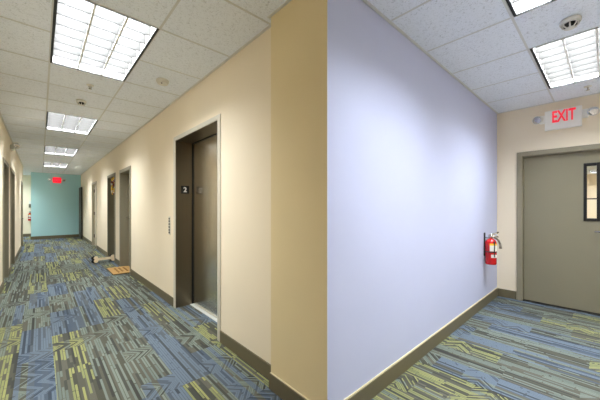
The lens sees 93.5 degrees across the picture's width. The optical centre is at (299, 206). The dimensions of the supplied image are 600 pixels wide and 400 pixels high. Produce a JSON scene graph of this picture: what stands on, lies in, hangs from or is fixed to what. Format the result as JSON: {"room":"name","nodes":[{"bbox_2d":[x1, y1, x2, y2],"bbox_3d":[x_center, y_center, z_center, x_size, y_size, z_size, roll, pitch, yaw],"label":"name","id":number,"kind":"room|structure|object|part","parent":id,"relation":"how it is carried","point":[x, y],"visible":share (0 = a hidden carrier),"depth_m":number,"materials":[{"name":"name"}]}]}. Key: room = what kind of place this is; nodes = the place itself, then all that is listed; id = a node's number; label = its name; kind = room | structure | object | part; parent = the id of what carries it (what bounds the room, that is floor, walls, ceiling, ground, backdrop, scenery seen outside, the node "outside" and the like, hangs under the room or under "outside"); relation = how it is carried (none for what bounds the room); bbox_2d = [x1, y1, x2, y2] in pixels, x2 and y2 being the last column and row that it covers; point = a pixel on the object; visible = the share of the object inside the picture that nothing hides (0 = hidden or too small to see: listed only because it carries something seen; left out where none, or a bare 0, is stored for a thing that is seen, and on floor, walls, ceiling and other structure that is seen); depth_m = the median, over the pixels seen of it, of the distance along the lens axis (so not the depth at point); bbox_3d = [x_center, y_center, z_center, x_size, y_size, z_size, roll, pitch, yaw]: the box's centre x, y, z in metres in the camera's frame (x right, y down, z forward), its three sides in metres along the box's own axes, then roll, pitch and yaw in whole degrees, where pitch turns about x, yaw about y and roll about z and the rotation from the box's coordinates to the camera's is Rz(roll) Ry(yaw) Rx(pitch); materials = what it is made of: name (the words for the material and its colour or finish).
{"room":"apartment building hallway","nodes":[
{"label":"apartment building hallway","id":0,"kind":"room"},
{"bbox_2d":[0,117,22,285],"bbox_3d":[-3.152,-0.037,2.562,0.260,2.760,20.040,0,0,-43],"label":"wall","id":1,"kind":"structure","parent":0,"point":[11,157],"depth_m":5.65,"materials":[{"name":"beige paint"}]},
{"bbox_2d":[3,157,8,280],"bbox_3d":[-5.296,0.268,4.939,0.222,2.150,1.060,0,0,-43],"label":"door","id":2,"kind":"structure","parent":1,"relation":"in","point":[5,164],"depth_m":5.33,"materials":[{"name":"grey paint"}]},
{"bbox_2d":[0,246,20,294],"bbox_3d":[-3.052,1.284,2.654,0.012,0.118,20.040,0,0,-43],"label":"baseboard","id":3,"kind":"structure","parent":1,"relation":"attached to","point":[19,250],"depth_m":5.50,"materials":[{"name":"beige plastic"}]},
{"bbox_2d":[10,167,14,265],"bbox_3d":[-6.426,0.268,6.168,0.222,2.150,1.160,0,0,-43],"label":"door","id":4,"kind":"structure","parent":1,"relation":"in","point":[12,173],"depth_m":6.60,"materials":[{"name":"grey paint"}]},
{"bbox_2d":[10,142,19,150],"bbox_3d":[-5.935,-1.244,5.886,0.143,0.153,0.285,0,0,-43],"label":"emergency light","id":5,"kind":"object","parent":1,"relation":"attached to","point":[15,145],"visible":1,"depth_m":5.81,"materials":[{"name":"white plastic"}]},
{"bbox_2d":[21,181,22,245],"bbox_3d":[-9.191,0.268,9.277,0.122,2.150,1.100,0,0,-43],"label":"door","id":6,"kind":"structure","parent":1,"relation":"in","point":[21,181],"depth_m":9.63,"materials":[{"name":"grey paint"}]},
{"bbox_2d":[23,175,30,233],"bbox_3d":[-13.248,-0.037,11.761,3.019,2.760,0.150,0,0,-43],"label":"wall","id":7,"kind":"structure","parent":0,"point":[26,178],"depth_m":12.61,"materials":[{"name":"beige paint"}]},
{"bbox_2d":[31,172,80,236],"bbox_3d":[-10.792,-0.037,12.709,1.881,2.760,1.780,0,0,-43],"label":"wall","id":8,"kind":"structure","parent":0,"point":[54,206],"depth_m":11.90,"materials":[{"name":"teal paint"}]},
{"bbox_2d":[48,177,65,182],"bbox_3d":[-10.267,-1.112,11.925,0.583,0.230,0.086,0,0,-43],"label":"exit sign","id":9,"kind":"object","parent":8,"relation":"attached to","point":[55,179],"visible":1,"depth_m":11.90,"materials":[{"name":"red plastic"}]},
{"bbox_2d":[81,27,270,363],"bbox_3d":[-4.908,-0.037,7.472,0.260,2.760,14.296,0,0,-43],"label":"wall","id":10,"kind":"structure","parent":0,"point":[239,90],"depth_m":2.68,"materials":[{"name":"beige paint"}]},
{"bbox_2d":[79,187,81,237],"bbox_3d":[-9.414,0.259,12.129,0.070,2.152,0.880,0,0,-43],"label":"door","id":11,"kind":"structure","parent":10,"relation":"in","point":[80,188],"depth_m":11.92,"materials":[{"name":"paint"}]},
{"bbox_2d":[92,181,96,245],"bbox_3d":[-6.763,0.268,9.377,0.132,2.150,1.100,0,0,-43],"label":"door","id":12,"kind":"structure","parent":10,"relation":"in","point":[94,184],"depth_m":9.70,"materials":[{"name":"grey paint"}]},
{"bbox_2d":[107,173,114,262],"bbox_3d":[-4.677,0.268,7.176,0.222,2.150,1.055,0,0,-43],"label":"door","id":13,"kind":"structure","parent":10,"relation":"in","point":[110,198],"depth_m":7.47,"materials":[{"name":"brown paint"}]},
{"bbox_2d":[111,177,113,194],"bbox_3d":[-4.674,-0.527,7.141,0.140,0.466,0.415,0,0,-43],"label":"wreath","id":14,"kind":"object","parent":13,"relation":"hanging from","point":[112,179],"visible":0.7,"depth_m":7.18,"materials":[{"name":"yellow plant"}]},
{"bbox_2d":[119,166,130,268],"bbox_3d":[-3.612,0.268,6.018,0.222,2.150,1.050,0,0,-43],"label":"door","id":15,"kind":"structure","parent":10,"relation":"in","point":[124,174],"depth_m":6.32,"materials":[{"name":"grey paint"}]},
{"bbox_2d":[31,234,270,378],"bbox_3d":[-6.130,1.280,7.421,1.608,0.125,15.852,0,0,-43],"label":"baseboard","id":16,"kind":"structure","parent":10,"relation":"attached to","point":[248,356],"depth_m":2.70,"materials":[{"name":"brown plastic"}]},
{"bbox_2d":[168,216,170,234],"bbox_3d":[-1.802,0.263,3.892,0.015,0.250,0.076,0,0,-43],"label":"panel","id":17,"kind":"object","parent":10,"relation":"attached to","point":[169,218],"visible":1,"depth_m":3.88,"materials":[{"name":"metal"}]},
{"bbox_2d":[173,114,220,341],"bbox_3d":[-1.133,0.212,3.380,0.292,2.262,1.334,0,0,-43],"label":"door","id":18,"kind":"structure","parent":10,"relation":"in","point":[196,155],"depth_m":3.72,"materials":[{"name":"metal"}]},
{"bbox_2d":[181,186,188,193],"bbox_3d":[-1.549,-0.226,3.809,0.110,0.106,0.008,0,0,-43],"label":"number sign","id":19,"kind":"object","parent":18,"relation":"attached to","point":[184,189],"visible":1,"depth_m":3.80,"materials":[{"name":"black plastic"}]},
{"bbox_3d":[-1.061,1.338,3.447,0.095,0.009,1.202,0,0,-43],"label":"sill","id":20,"kind":"part","parent":18,"relation":"part of","materials":[{"name":"metal"}]},
{"bbox_3d":[-1.173,0.237,3.573,0.020,2.188,0.860,0,0,-43],"label":"panel","id":21,"kind":"part","parent":18,"relation":"part of","materials":[{"name":"metal"}]},
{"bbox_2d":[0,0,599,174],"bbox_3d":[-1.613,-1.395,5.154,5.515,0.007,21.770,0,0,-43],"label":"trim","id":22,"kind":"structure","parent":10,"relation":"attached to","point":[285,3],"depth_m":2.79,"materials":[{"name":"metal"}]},
{"bbox_2d":[0,236,599,399],"bbox_3d":[1.391,1.393,9.124,21.200,0.100,23.950,0,0,-43],"label":"floor","id":23,"kind":"structure","parent":0,"point":[71,328],"depth_m":2.67,"materials":[{"name":"blue carpet"}]},
{"bbox_2d":[91,254,113,262],"bbox_3d":[-4.739,1.259,6.804,0.121,0.178,0.464,0,0,43],"label":"bone","id":24,"kind":"object","parent":23,"relation":"on","point":[95,259],"visible":0.85,"depth_m":6.75},
{"bbox_2d":[107,266,129,274],"bbox_3d":[-3.744,1.329,5.911,0.410,0.027,0.740,0,0,-43],"label":"doormat","id":25,"kind":"object","parent":23,"relation":"on","point":[123,269],"visible":0.95,"depth_m":5.82,"materials":[{"name":"rubber"}]},
{"bbox_2d":[0,0,599,174],"bbox_3d":[0.632,-1.406,9.793,24.705,0.018,19.169,0,0,39],"label":"ceiling","id":26,"kind":"structure","parent":0,"point":[218,25],"depth_m":2.63,"materials":[{"name":"tile"}]},
{"bbox_2d":[43,162,68,167],"bbox_3d":[-8.210,-1.460,9.487,0.621,0.135,1.266,0,0,-43],"label":"ceiling light","id":27,"kind":"object","parent":26,"relation":"attached to","point":[49,164],"visible":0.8,"depth_m":9.50,"materials":[{"name":"white plastic"}]},
{"bbox_2d":[44,146,78,155],"bbox_3d":[-6.061,-1.460,7.149,0.621,0.135,1.266,0,0,-43],"label":"ceiling light","id":28,"kind":"object","parent":26,"relation":"attached to","point":[47,149],"visible":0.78,"depth_m":7.19,"materials":[{"name":"white plastic"}]},
{"bbox_2d":[46,111,97,134],"bbox_3d":[-3.911,-1.460,4.812,0.621,0.135,1.266,0,0,-43],"label":"ceiling light","id":29,"kind":"object","parent":26,"relation":"attached to","point":[54,121],"visible":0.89,"depth_m":4.82,"materials":[{"name":"white plastic"}]},
{"bbox_2d":[76,99,85,105],"bbox_3d":[-2.877,-1.361,3.712,0.110,0.068,0.110,0,0,-43],"label":"smoke detector","id":30,"kind":"object","parent":26,"relation":"attached to","point":[80,102],"visible":1,"depth_m":3.68,"materials":[{"name":"white plastic"}]},
{"bbox_2d":[50,0,158,81],"bbox_3d":[-1.762,-1.460,2.475,0.621,0.135,1.266,0,0,-43],"label":"ceiling light","id":31,"kind":"object","parent":26,"relation":"attached to","point":[87,36],"visible":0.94,"depth_m":2.41,"materials":[{"name":"white plastic"}]},
{"bbox_2d":[156,78,168,85],"bbox_3d":[-1.517,-1.369,3.115,0.130,0.052,0.130,0,0,-43],"label":"smoke detector","id":32,"kind":"object","parent":26,"relation":"attached to","point":[160,81],"visible":1,"depth_m":3.08,"materials":[{"name":"white plastic"}]},
{"bbox_2d":[0,0,599,174],"bbox_3d":[-1.613,-1.397,5.154,5.515,0.004,21.770,0,0,-43],"label":"grid","id":33,"kind":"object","parent":26,"relation":"attached to","point":[178,1],"depth_m":2.66,"materials":[{"name":"metal"}]},
{"bbox_2d":[506,0,555,16],"bbox_3d":[1.325,-1.460,1.426,1.246,0.135,0.621,0,0,-43],"label":"ceiling light","id":34,"kind":"object","parent":26,"relation":"attached to","point":[517,7],"visible":1,"depth_m":2.00,"materials":[{"name":"white plastic"}]},
{"bbox_2d":[530,27,599,88],"bbox_3d":[2.706,-1.460,2.695,1.246,0.135,0.621,0,0,-43],"label":"ceiling light","id":35,"kind":"object","parent":26,"relation":"attached to","point":[575,58],"visible":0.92,"depth_m":2.73,"materials":[{"name":"white plastic"}]},
{"bbox_2d":[559,15,581,30],"bbox_3d":[2.020,-1.361,2.109,0.124,0.068,0.124,0,0,-43],"label":"smoke detector","id":36,"kind":"object","parent":26,"relation":"attached to","point":[571,22],"visible":1,"depth_m":2.08,"materials":[{"name":"white plastic"}]},
{"bbox_2d":[271,0,496,399],"bbox_3d":[1.383,-0.037,3.170,3.830,2.760,0.554,0,0,-43],"label":"wall","id":37,"kind":"structure","parent":0,"point":[384,164],"depth_m":1.99,"materials":[{"name":"purple paint"}]},
{"bbox_2d":[269,287,497,399],"bbox_3d":[1.367,1.284,3.155,3.810,0.118,0.578,0,0,-43],"label":"baseboard","id":38,"kind":"structure","parent":37,"relation":"attached to","point":[381,382],"depth_m":2.24,"materials":[{"name":"beige plastic"}]},
{"bbox_2d":[484,232,501,264],"bbox_3d":[2.553,0.551,3.748,0.172,0.433,0.152,0,0,-10],"label":"fire extinguisher","id":39,"kind":"object","parent":37,"relation":"attached to","point":[490,245],"visible":1,"depth_m":3.70,"materials":[{"name":"red metal"}]},
{"bbox_3d":[2.533,0.597,3.745,0.128,0.341,0.128,0,0,-43],"label":"tank","id":40,"kind":"part","parent":39,"relation":"part of","materials":[{"name":"red metal"}]},
{"bbox_2d":[497,93,599,298],"bbox_3d":[3.671,-0.037,3.600,0.160,2.760,2.110,0,0,-43],"label":"wall","id":41,"kind":"structure","parent":0,"point":[516,131],"depth_m":4.08,"materials":[{"name":"beige paint"}]},
{"bbox_2d":[498,288,515,298],"bbox_3d":[3.612,1.284,3.537,0.012,0.118,1.898,0,0,-43],"label":"baseboard","id":42,"kind":"structure","parent":41,"relation":"attached to","point":[505,293],"depth_m":4.15,"materials":[{"name":"beige plastic"}]},
{"bbox_2d":[517,143,599,313],"bbox_3d":[3.521,0.285,3.749,0.180,2.115,1.003,0,0,-43],"label":"door","id":43,"kind":"structure","parent":41,"relation":"in","point":[558,189],"depth_m":3.77,"materials":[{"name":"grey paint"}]},
{"bbox_2d":[523,299,599,315],"bbox_3d":[3.528,1.340,3.756,0.160,0.006,0.867,0,0,-43],"label":"trim","id":44,"kind":"structure","parent":41,"relation":"attached to","point":[524,299],"depth_m":3.73,"materials":[{"name":"black plastic"}]},
{"bbox_2d":[532,105,599,130],"bbox_3d":[3.434,-1.147,3.671,0.107,0.256,0.649,0,0,-43],"label":"exit sign","id":45,"kind":"object","parent":41,"relation":"attached to","point":[569,117],"visible":1,"depth_m":3.65,"materials":[{"name":"white plastic"}]},
{"bbox_3d":[3.580,-1.167,3.542,0.048,0.110,0.057,0,0,-43],"label":"arm","id":46,"kind":"part","parent":45,"relation":"part of"}
]}

